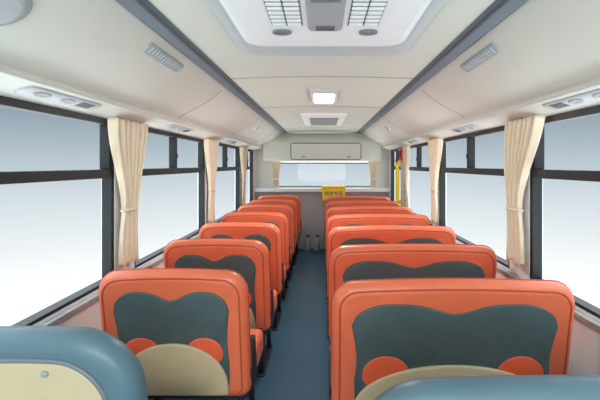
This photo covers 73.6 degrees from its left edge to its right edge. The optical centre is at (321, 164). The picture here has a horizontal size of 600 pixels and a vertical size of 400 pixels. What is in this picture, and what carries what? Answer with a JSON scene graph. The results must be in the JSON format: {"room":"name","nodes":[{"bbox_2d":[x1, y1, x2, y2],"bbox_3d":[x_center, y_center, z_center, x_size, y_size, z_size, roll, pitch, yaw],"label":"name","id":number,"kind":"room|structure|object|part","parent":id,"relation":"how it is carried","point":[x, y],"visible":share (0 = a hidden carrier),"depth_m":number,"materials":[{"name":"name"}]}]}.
{"room":"vehicle interior","nodes":[
{"label":"vehicle interior","id":0,"kind":"room"},
{"bbox_2d":[0,94,254,329],"bbox_3d":[-1.085,0.407,2.300,0.070,1.825,8.000,0,0,0],"label":"wall","id":1,"kind":"structure","parent":0,"point":[90,316],"depth_m":2.03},
{"bbox_2d":[0,96,113,325],"bbox_3d":[-1.075,0.178,1.295,0.059,0.813,1.470,0,0,0],"label":"window","id":2,"kind":"structure","parent":1,"relation":"in","point":[106,171],"depth_m":1.76,"materials":[{"name":"black metal"}]},
{"bbox_2d":[41,236,198,325],"bbox_3d":[-1.039,0.611,2.300,0.022,0.028,8.000,0,0,0],"label":"trim","id":3,"kind":"structure","parent":1,"relation":"attached to","point":[69,313],"depth_m":1.70,"materials":[{"name":"grey plastic"}]},
{"bbox_2d":[0,0,281,149],"bbox_3d":[-0.837,-0.368,2.300,0.426,0.277,8.000,0,0,0],"label":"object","id":4,"kind":"object","parent":1,"relation":"attached to","point":[90,50],"visible":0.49,"depth_m":1.50,"materials":[{"name":"plastic"}]},
{"bbox_2d":[0,0,32,25],"bbox_3d":[-0.772,-0.379,0.955,0.126,0.082,0.140,0,0,4],"label":"round speaker","id":5,"kind":"object","parent":4,"relation":"attached to","point":[11,11],"visible":1,"depth_m":0.98},
{"bbox_2d":[14,86,101,109],"bbox_3d":[-0.980,-0.250,1.520,0.070,0.028,0.440,0,0,0],"label":"panel","id":6,"kind":"object","parent":4,"relation":"attached to","point":[31,91],"visible":1,"depth_m":1.47,"materials":[{"name":"plastic"}]},
{"bbox_2d":[107,117,147,266],"bbox_3d":[-1.020,0.150,2.119,0.056,0.764,0.355,0,0,-2],"label":"curtain","id":7,"kind":"object","parent":4,"relation":"hanging from","point":[127,138],"visible":1,"depth_m":2.08,"materials":[{"name":"fabric"}]},
{"bbox_2d":[143,43,183,72],"bbox_3d":[-0.668,-0.452,1.700,0.047,0.044,0.370,0,0,0],"label":"air vent","id":8,"kind":"object","parent":4,"relation":"attached to","point":[152,50],"visible":1,"depth_m":1.65,"materials":[{"name":"grey plastic"}]},
{"bbox_2d":[163,124,192,132],"bbox_3d":[-0.980,-0.250,2.750,0.070,0.028,0.440,0,0,0],"label":"panel","id":9,"kind":"object","parent":4,"relation":"attached to","point":[174,127],"visible":0.98,"depth_m":2.71,"materials":[{"name":"plastic"}]},
{"bbox_2d":[179,90,221,117],"bbox_3d":[-0.775,-0.389,2.550,0.274,0.178,0.006,0,0,0],"label":"trim","id":10,"kind":"structure","parent":4,"relation":"attached to","point":[221,90],"depth_m":2.55,"materials":[{"name":"grey plastic"}]},
{"bbox_2d":[204,139,218,222],"bbox_3d":[-1.020,0.150,3.700,0.056,0.764,0.355,0,0,-2],"label":"curtain","id":11,"kind":"object","parent":4,"relation":"hanging from","point":[211,147],"visible":0.99,"depth_m":3.65,"materials":[{"name":"fabric"}]},
{"bbox_2d":[223,140,236,143],"bbox_3d":[-0.980,-0.250,4.300,0.070,0.028,0.440,0,0,0],"label":"panel","id":12,"kind":"object","parent":4,"relation":"attached to","point":[226,141],"visible":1,"depth_m":4.26,"materials":[{"name":"plastic"}]},
{"bbox_2d":[239,147,247,204],"bbox_3d":[-1.020,0.150,5.220,0.056,0.764,0.335,0,0,-2],"label":"curtain","id":13,"kind":"object","parent":4,"relation":"hanging from","point":[243,150],"visible":0.98,"depth_m":5.17,"materials":[{"name":"fabric"}]},
{"bbox_2d":[134,128,204,268],"bbox_3d":[-1.075,0.178,2.920,0.059,0.813,1.360,0,0,0],"label":"window","id":14,"kind":"structure","parent":1,"relation":"in","point":[173,137],"depth_m":2.96,"materials":[{"name":"black metal"}]},
{"bbox_2d":[212,143,239,222],"bbox_3d":[-1.075,0.178,4.465,0.059,0.813,1.330,0,0,0],"label":"window","id":15,"kind":"structure","parent":1,"relation":"in","point":[224,167],"depth_m":5.08,"materials":[{"name":"black metal"}]},
{"bbox_2d":[246,149,252,204],"bbox_3d":[-1.075,0.178,5.725,0.059,0.813,0.790,0,0,0],"label":"window","id":16,"kind":"structure","parent":1,"relation":"in","point":[250,159],"depth_m":6.08,"materials":[{"name":"black metal"}]},
{"bbox_2d":[148,249,330,399],"bbox_3d":[0.000,1.350,2.300,2.240,0.060,8.160,0,0,0],"label":"floor","id":17,"kind":"structure","parent":0,"point":[299,360],"depth_m":2.96,"materials":[{"name":"plastic"}]},
{"bbox_2d":[0,326,147,399],"bbox_3d":[-0.752,0.870,1.264,0.572,0.900,0.561,0,0,0],"label":"seat","id":18,"kind":"object","parent":17,"relation":"on","point":[37,362],"visible":1,"depth_m":1.00,"materials":[{"name":"blue leather"}]},
{"bbox_3d":[-0.752,0.731,1.034,0.416,0.489,0.092,0,0,0],"label":"panel","id":19,"kind":"part","parent":18,"relation":"part of","materials":[{"name":"beige plastic"}]},
{"bbox_2d":[99,268,262,399],"bbox_3d":[-0.638,0.880,1.943,0.647,0.880,0.554,0,0,0],"label":"seat","id":20,"kind":"object","parent":17,"relation":"on","point":[190,334],"visible":0.83,"depth_m":1.70,"materials":[{"name":"orange leather"}]},
{"bbox_3d":[-0.638,1.048,2.010,0.605,0.045,0.360,0,0,0],"label":"seat frame","id":21,"kind":"part","parent":20,"relation":"part of","materials":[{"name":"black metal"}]},
{"bbox_3d":[-0.381,1.179,2.150,0.030,0.265,0.091,0,0,0],"label":"leg","id":22,"kind":"part","parent":20,"relation":"part of","materials":[{"name":"black metal"}]},
{"bbox_2d":[250,329,262,365],"bbox_3d":[-0.638,0.963,2.018,0.635,0.135,0.395,0,0,0],"label":"seat cushion","id":23,"kind":"object","parent":20,"relation":"on","point":[258,334],"depth_m":2.08,"materials":[{"name":"orange leather"}]},
{"bbox_2d":[163,238,276,376],"bbox_3d":[-0.638,0.880,2.638,0.647,0.880,0.554,0,0,0],"label":"seat","id":24,"kind":"object","parent":17,"relation":"on","point":[250,258],"visible":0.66,"depth_m":2.38,"materials":[{"name":"orange leather"}]},
{"bbox_3d":[-0.638,0.740,2.456,0.635,0.591,0.185,0,0,0],"label":"backrest","id":25,"kind":"part","parent":24,"relation":"part of","materials":[{"name":"orange leather"}]},
{"bbox_3d":[-0.381,1.179,2.550,0.030,0.264,0.081,0,0,0],"label":"leg","id":26,"kind":"part","parent":24,"relation":"part of","materials":[{"name":"black metal"}]},
{"bbox_3d":[-0.381,1.312,2.700,0.044,0.016,0.430,0,0,0],"label":"foot rail","id":27,"kind":"part","parent":24,"relation":"part of","materials":[{"name":"black metal"}]},
{"bbox_3d":[-0.381,1.179,2.845,0.030,0.265,0.091,0,0,0],"label":"leg","id":28,"kind":"part","parent":24,"relation":"part of","materials":[{"name":"black metal"}]},
{"bbox_2d":[273,289,276,312],"bbox_3d":[-0.638,0.963,2.712,0.635,0.135,0.395,0,0,0],"label":"seat cushion","id":29,"kind":"object","parent":24,"relation":"on","point":[274,291],"depth_m":2.76,"materials":[{"name":"orange leather"}]},
{"bbox_2d":[199,222,285,330],"bbox_3d":[-0.638,0.880,3.333,0.647,0.880,0.554,0,0,0],"label":"seat","id":30,"kind":"object","parent":17,"relation":"on","point":[269,234],"visible":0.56,"depth_m":3.07,"materials":[{"name":"orange leather"}]},
{"bbox_3d":[-0.638,0.740,3.151,0.635,0.591,0.185,0,0,0],"label":"backrest","id":31,"kind":"part","parent":30,"relation":"part of","materials":[{"name":"orange leather"}]},
{"bbox_3d":[-0.381,1.179,3.245,0.030,0.264,0.081,0,0,0],"label":"leg","id":32,"kind":"part","parent":30,"relation":"part of","materials":[{"name":"black metal"}]},
{"bbox_3d":[-0.381,1.312,3.395,0.044,0.016,0.430,0,0,0],"label":"foot rail","id":33,"kind":"part","parent":30,"relation":"part of","materials":[{"name":"black metal"}]},
{"bbox_3d":[-0.381,1.179,3.540,0.030,0.265,0.091,0,0,0],"label":"leg","id":34,"kind":"part","parent":30,"relation":"part of","materials":[{"name":"black metal"}]},
{"bbox_2d":[221,211,291,300],"bbox_3d":[-0.638,0.880,4.028,0.647,0.880,0.554,0,0,0],"label":"seat","id":35,"kind":"object","parent":17,"relation":"on","point":[280,219],"visible":0.42,"depth_m":3.77,"materials":[{"name":"orange leather"}]},
{"bbox_3d":[-0.638,0.740,3.846,0.635,0.591,0.185,0,0,0],"label":"backrest","id":36,"kind":"part","parent":35,"relation":"part of","materials":[{"name":"orange leather"}]},
{"bbox_3d":[-0.381,1.179,3.940,0.030,0.264,0.081,0,0,0],"label":"leg","id":37,"kind":"part","parent":35,"relation":"part of","materials":[{"name":"black metal"}]},
{"bbox_3d":[-0.381,1.312,4.090,0.044,0.016,0.430,0,0,0],"label":"foot rail","id":38,"kind":"part","parent":35,"relation":"part of","materials":[{"name":"black metal"}]},
{"bbox_3d":[-0.381,1.179,4.235,0.030,0.265,0.091,0,0,0],"label":"leg","id":39,"kind":"part","parent":35,"relation":"part of","materials":[{"name":"black metal"}]},
{"bbox_2d":[237,204,295,279],"bbox_3d":[-0.638,0.880,4.723,0.647,0.880,0.554,0,0,0],"label":"seat","id":40,"kind":"object","parent":17,"relation":"on","point":[287,210],"visible":0.34,"depth_m":4.47,"materials":[{"name":"orange leather"}]},
{"bbox_3d":[-0.638,0.740,4.541,0.635,0.591,0.185,0,0,0],"label":"backrest","id":41,"kind":"part","parent":40,"relation":"part of","materials":[{"name":"orange leather"}]},
{"bbox_2d":[249,199,298,264],"bbox_3d":[-0.638,0.880,5.418,0.647,0.880,0.554,0,0,0],"label":"seat","id":42,"kind":"object","parent":17,"relation":"on","point":[291,203],"visible":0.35,"depth_m":5.17,"materials":[{"name":"orange leather"}]},
{"bbox_3d":[-0.638,0.740,5.236,0.635,0.591,0.185,0,0,0],"label":"backrest","id":43,"kind":"part","parent":42,"relation":"part of","materials":[{"name":"orange leather"}]},
{"bbox_2d":[258,195,301,253],"bbox_3d":[-0.638,0.880,6.113,0.647,0.880,0.554,0,0,0],"label":"seat","id":44,"kind":"object","parent":17,"relation":"on","point":[296,199],"visible":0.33,"depth_m":5.86,"materials":[{"name":"orange leather"}]},
{"bbox_3d":[-0.638,0.740,5.931,0.635,0.591,0.185,0,0,0],"label":"backrest","id":45,"kind":"part","parent":44,"relation":"part of","materials":[{"name":"orange leather"}]},
{"bbox_2d":[304,235,309,250],"bbox_3d":[-0.225,1.202,6.180,0.092,0.235,0.092,0,0,0],"label":"fire extinguisher","id":46,"kind":"object","parent":17,"relation":"on","point":[307,240],"visible":1,"depth_m":6.14,"materials":[{"name":"grey metal"}]},
{"bbox_2d":[314,235,319,250],"bbox_3d":[-0.080,1.202,6.180,0.092,0.235,0.092,0,0,0],"label":"fire extinguisher","id":47,"kind":"object","parent":17,"relation":"on","point":[316,240],"visible":1,"depth_m":6.14,"materials":[{"name":"grey metal"}]},
{"bbox_2d":[324,196,390,235],"bbox_3d":[0.512,0.880,5.933,0.959,0.880,0.554,0,0,0],"label":"seat","id":48,"kind":"object","parent":17,"relation":"on","point":[333,198],"visible":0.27,"depth_m":5.67,"materials":[{"name":"orange leather"}]},
{"bbox_3d":[0.512,0.740,5.751,0.947,0.591,0.185,0,0,0],"label":"backrest","id":49,"kind":"part","parent":48,"relation":"part of","materials":[{"name":"orange leather"}]},
{"bbox_2d":[325,200,399,212],"bbox_3d":[0.512,0.880,5.243,0.959,0.880,0.554,0,0,0],"label":"seat","id":50,"kind":"object","parent":17,"relation":"on","point":[329,204],"visible":0.24,"depth_m":4.97,"materials":[{"name":"orange leather"}]},
{"bbox_2d":[325,206,412,248],"bbox_3d":[0.512,0.880,4.553,0.959,0.880,0.554,0,0,0],"label":"seat","id":51,"kind":"object","parent":17,"relation":"on","point":[330,211],"visible":0.27,"depth_m":4.28,"materials":[{"name":"orange leather"}]},
{"bbox_3d":[0.512,0.740,4.371,0.947,0.591,0.185,0,0,0],"label":"backrest","id":52,"kind":"part","parent":51,"relation":"part of","materials":[{"name":"orange leather"}]},
{"bbox_2d":[325,214,430,273],"bbox_3d":[0.512,0.880,3.863,0.959,0.880,0.554,0,0,0],"label":"seat","id":53,"kind":"object","parent":17,"relation":"on","point":[332,221],"visible":0.29,"depth_m":3.60,"materials":[{"name":"orange leather"}]},
{"bbox_2d":[326,225,455,298],"bbox_3d":[0.512,0.880,3.173,0.959,0.880,0.554,0,0,0],"label":"seat","id":54,"kind":"object","parent":17,"relation":"on","point":[357,234],"visible":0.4,"depth_m":2.90,"materials":[{"name":"orange leather"}]},
{"bbox_2d":[327,243,496,338],"bbox_3d":[0.512,0.880,2.483,0.959,0.880,0.554,0,0,0],"label":"seat","id":55,"kind":"object","parent":17,"relation":"on","point":[387,260],"visible":0.37,"depth_m":2.22,"materials":[{"name":"orange leather"}]},
{"bbox_2d":[329,278,574,399],"bbox_3d":[0.512,0.880,1.793,0.959,0.880,0.554,0,0,0],"label":"seat","id":56,"kind":"object","parent":17,"relation":"on","point":[386,333],"visible":0.88,"depth_m":1.54,"materials":[{"name":"orange leather"}]},
{"bbox_2d":[374,375,599,399],"bbox_3d":[0.540,0.885,1.069,0.962,0.869,0.561,0,0,0],"label":"seat","id":57,"kind":"object","parent":17,"relation":"on","point":[492,387],"visible":1,"depth_m":0.82,"materials":[{"name":"blue leather"}]},
{"bbox_2d":[149,0,494,132],"bbox_3d":[0.000,-0.552,2.300,2.240,0.095,8.160,0,0,0],"label":"ceiling","id":58,"kind":"structure","parent":0,"point":[195,19],"depth_m":2.12,"materials":[{"name":"plastic"}]},
{"bbox_2d":[231,76,412,78],"bbox_3d":[0.000,-0.513,2.350,1.068,0.015,0.010,0,0,0],"label":"trim","id":59,"kind":"structure","parent":58,"relation":"attached to","point":[291,76],"depth_m":2.35,"materials":[{"name":"grey plastic"}]},
{"bbox_2d":[265,106,378,107],"bbox_3d":[0.000,-0.513,3.550,1.068,0.015,0.010,0,0,0],"label":"trim","id":60,"kind":"structure","parent":58,"relation":"attached to","point":[298,106],"depth_m":3.55,"materials":[{"name":"grey plastic"}]},
{"bbox_2d":[300,113,346,124],"bbox_3d":[0.020,-0.499,4.500,0.480,0.044,1.000,0,0,0],"label":"ceiling vent","id":61,"kind":"object","parent":58,"relation":"in","point":[308,118],"visible":0.98,"depth_m":4.22,"materials":[{"name":"plastic"}]},
{"bbox_2d":[310,89,338,103],"bbox_3d":[0.015,-0.501,2.970,0.200,0.038,0.480,0,0,0],"label":"recessed light","id":62,"kind":"object","parent":58,"relation":"in","point":[318,96],"visible":1,"depth_m":2.81,"materials":[{"name":"plastic"}]},
{"bbox_2d":[205,0,445,55],"bbox_3d":[0.010,-0.473,1.130,0.740,0.092,1.420,0,0,0],"label":"air conditioner","id":63,"kind":"object","parent":58,"relation":"attached to","point":[257,27],"visible":1,"depth_m":1.27,"materials":[{"name":"plastic"}]},
{"bbox_2d":[263,0,302,25],"bbox_3d":[-0.108,-0.439,0.988,0.096,0.005,0.535,0,0,0],"label":"grille","id":64,"kind":"object","parent":63,"relation":"attached to","point":[275,12],"depth_m":1.14,"materials":[{"name":"grey plastic"}]},
{"bbox_2d":[316,26,334,30],"bbox_3d":[0.010,-0.430,1.260,0.060,0.007,0.030,0,0,0],"label":"switch","id":65,"kind":"object","parent":63,"relation":"attached to","point":[318,28],"depth_m":1.25,"materials":[{"name":"grey plastic"}]},
{"bbox_3d":[0.010,-0.437,1.010,0.112,0.008,0.580,0,0,0],"label":"control panel","id":66,"kind":"part","parent":63,"relation":"part of","materials":[{"name":"grey plastic"}]},
{"bbox_2d":[311,0,340,2],"bbox_3d":[0.010,-0.431,0.899,0.080,0.005,0.318,0,0,0],"label":"return grille","id":67,"kind":"object","parent":63,"relation":"attached to","point":[312,1],"depth_m":1.05,"materials":[{"name":"grey plastic"}]},
{"bbox_2d":[348,0,387,25],"bbox_3d":[0.128,-0.439,0.988,0.096,0.005,0.535,0,0,0],"label":"grille","id":68,"kind":"object","parent":63,"relation":"attached to","point":[360,12],"depth_m":1.14,"materials":[{"name":"grey plastic"}]},
{"bbox_2d":[255,148,388,187],"bbox_3d":[0.000,0.407,6.335,2.240,1.825,0.070,0,0,0],"label":"wall","id":69,"kind":"structure","parent":0,"point":[263,170],"depth_m":6.30,"materials":[{"name":"plastic"}]},
{"bbox_2d":[116,0,286,132],"bbox_3d":[-0.580,-0.509,2.240,0.089,0.041,7.880,0,0,0],"label":"trim","id":70,"kind":"structure","parent":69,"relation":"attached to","point":[130,5],"depth_m":1.66,"materials":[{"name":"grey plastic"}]},
{"bbox_2d":[263,133,380,161],"bbox_3d":[0.000,-0.268,6.235,1.820,0.456,0.130,0,0,0],"label":"compartment","id":71,"kind":"object","parent":69,"relation":"attached to","point":[278,149],"visible":0.67,"depth_m":6.18,"materials":[{"name":"plastic"}]},
{"bbox_2d":[271,162,280,187],"bbox_3d":[-0.720,0.155,6.265,0.170,0.400,0.040,0,0,0],"label":"curtain","id":72,"kind":"object","parent":71,"relation":"hanging from","point":[275,165],"visible":1,"depth_m":6.26,"materials":[{"name":"fabric"}]},
{"bbox_2d":[290,143,360,159],"bbox_3d":[0.060,-0.210,6.164,1.092,0.262,0.024,0,0,0],"label":"hatch","id":73,"kind":"object","parent":71,"relation":"attached to","point":[298,151],"visible":1,"depth_m":6.16,"materials":[{"name":"plastic"}]},
{"bbox_2d":[368,162,377,187],"bbox_3d":[0.800,0.155,6.265,0.170,0.400,0.040,0,0,0],"label":"curtain","id":74,"kind":"object","parent":71,"relation":"hanging from","point":[372,165],"visible":1,"depth_m":6.26,"materials":[{"name":"fabric"}]},
{"bbox_2d":[255,192,388,248],"bbox_3d":[0.000,0.870,6.290,2.100,0.900,0.020,0,0,0],"label":"rear wall panel","id":75,"kind":"object","parent":69,"relation":"attached to","point":[312,205],"visible":0.14,"depth_m":6.28,"materials":[{"name":"grey plastic"}]},
{"bbox_2d":[254,188,389,191],"bbox_3d":[0.000,0.390,6.250,2.100,0.060,0.100,0,0,0],"label":"ledge","id":76,"kind":"object","parent":69,"relation":"attached to","point":[255,189],"visible":0.95,"depth_m":6.20,"materials":[{"name":"white plastic"}]},
{"bbox_2d":[322,186,345,200],"bbox_3d":[0.180,0.438,6.210,0.370,0.225,0.140,0,0,0],"label":"sign","id":77,"kind":"object","parent":76,"relation":"on","point":[327,191],"visible":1,"depth_m":6.15,"materials":[{"name":"yellow plastic"}]},
{"bbox_3d":[0.180,0.340,6.210,0.370,0.030,0.140,0,0,0],"label":"box lid","id":78,"kind":"part","parent":77,"relation":"part of","materials":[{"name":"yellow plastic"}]},
{"bbox_2d":[279,163,369,186],"bbox_3d":[0.060,0.155,6.330,1.520,0.380,0.040,0,0,0],"label":"window","id":79,"kind":"structure","parent":69,"relation":"in","point":[281,163],"depth_m":6.31,"materials":[{"name":"grey metal"}]},
{"bbox_2d":[357,0,527,132],"bbox_3d":[0.580,-0.509,2.240,0.089,0.041,7.880,0,0,0],"label":"trim","id":80,"kind":"structure","parent":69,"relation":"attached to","point":[513,5],"depth_m":1.66,"materials":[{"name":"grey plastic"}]},
{"bbox_2d":[389,104,599,374],"bbox_3d":[1.085,0.407,2.300,0.070,1.825,8.000,0,0,0],"label":"wall","id":81,"kind":"structure","parent":0,"point":[584,356],"depth_m":1.68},
{"bbox_2d":[391,148,400,200],"bbox_3d":[1.075,0.178,5.725,0.059,0.813,0.790,0,0,0],"label":"window","id":82,"kind":"structure","parent":81,"relation":"in","point":[393,159],"depth_m":6.07,"materials":[{"name":"black metal"}]},
{"bbox_2d":[395,161,402,202],"bbox_3d":[1.007,0.223,5.230,0.090,0.561,0.048,0,0,0],"label":"grab rail","id":83,"kind":"object","parent":81,"relation":"attached to","point":[398,162],"visible":0.98,"depth_m":5.21,"materials":[{"name":"yellow plastic"}]},
{"bbox_2d":[399,147,402,159],"bbox_3d":[1.026,-0.145,5.190,0.051,0.170,0.120,0,0,0],"label":"hammer","id":84,"kind":"object","parent":81,"relation":"attached to","point":[400,149],"visible":0.83,"depth_m":5.16,"materials":[{"name":"red plastic"}]},
{"bbox_2d":[404,142,432,225],"bbox_3d":[1.075,0.178,4.465,0.059,0.813,1.330,0,0,0],"label":"window","id":85,"kind":"structure","parent":81,"relation":"in","point":[419,167],"depth_m":4.43,"materials":[{"name":"black metal"}]},
{"bbox_2d":[439,126,508,267],"bbox_3d":[1.075,0.178,2.920,0.059,0.813,1.360,0,0,0],"label":"window","id":86,"kind":"structure","parent":81,"relation":"in","point":[470,137],"depth_m":2.92,"materials":[{"name":"black metal"}]},
{"bbox_2d":[362,0,599,149],"bbox_3d":[0.837,-0.368,2.300,0.426,0.277,8.000,0,0,0],"label":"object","id":87,"kind":"object","parent":81,"relation":"attached to","point":[550,49],"visible":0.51,"depth_m":1.64,"materials":[{"name":"plastic"}]},
{"bbox_2d":[402,145,409,206],"bbox_3d":[1.020,0.150,4.838,0.056,0.764,0.255,0,0,0],"label":"curtain","id":88,"kind":"object","parent":87,"relation":"hanging from","point":[405,149],"visible":0.97,"depth_m":4.79,"materials":[{"name":"fabric"}]},
{"bbox_2d":[407,140,420,143],"bbox_3d":[0.980,-0.250,4.300,0.070,0.028,0.440,0,0,0],"label":"panel","id":89,"kind":"object","parent":87,"relation":"attached to","point":[411,141],"visible":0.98,"depth_m":4.26,"materials":[{"name":"plastic"}]},
{"bbox_2d":[428,138,442,223],"bbox_3d":[1.019,0.150,3.600,0.056,0.764,0.335,0,0,2],"label":"curtain","id":90,"kind":"object","parent":87,"relation":"hanging from","point":[435,146],"visible":1,"depth_m":3.58,"materials":[{"name":"fabric"}]},
{"bbox_2d":[422,90,464,117],"bbox_3d":[0.775,-0.389,2.550,0.274,0.178,0.006,0,0,0],"label":"trim","id":91,"kind":"structure","parent":87,"relation":"attached to","point":[422,90],"depth_m":2.55,"materials":[{"name":"grey plastic"}]},
{"bbox_2d":[451,124,480,132],"bbox_3d":[0.980,-0.250,2.750,0.070,0.028,0.440,0,0,0],"label":"panel","id":92,"kind":"object","parent":87,"relation":"attached to","point":[469,127],"visible":0.99,"depth_m":2.71,"materials":[{"name":"plastic"}]},
{"bbox_2d":[460,43,500,72],"bbox_3d":[0.668,-0.452,1.700,0.047,0.044,0.370,0,0,0],"label":"air vent","id":93,"kind":"object","parent":87,"relation":"attached to","point":[491,50],"visible":1,"depth_m":1.65,"materials":[{"name":"grey plastic"}]},
{"bbox_2d":[504,115,545,266],"bbox_3d":[1.018,0.150,2.035,0.056,0.764,0.344,0,0,1],"label":"curtain","id":94,"kind":"object","parent":87,"relation":"hanging from","point":[522,137],"visible":1,"depth_m":2.07,"materials":[{"name":"fabric"}]},
{"bbox_2d":[542,89,599,109],"bbox_3d":[0.980,-0.250,1.520,0.070,0.028,0.440,0,0,0],"label":"panel","id":95,"kind":"object","parent":87,"relation":"attached to","point":[594,95],"visible":1,"depth_m":1.54,"materials":[{"name":"plastic"}]},
{"bbox_2d":[456,242,599,332],"bbox_3d":[1.039,0.611,2.300,0.022,0.028,8.000,0,0,0],"label":"trim","id":96,"kind":"structure","parent":81,"relation":"attached to","point":[579,316],"depth_m":1.60,"materials":[{"name":"grey plastic"}]},
{"bbox_2d":[530,105,599,318],"bbox_3d":[1.075,0.178,1.295,0.059,0.813,1.470,0,0,0],"label":"window","id":97,"kind":"structure","parent":81,"relation":"in","point":[537,171],"depth_m":1.98,"materials":[{"name":"black metal"}]}
]}

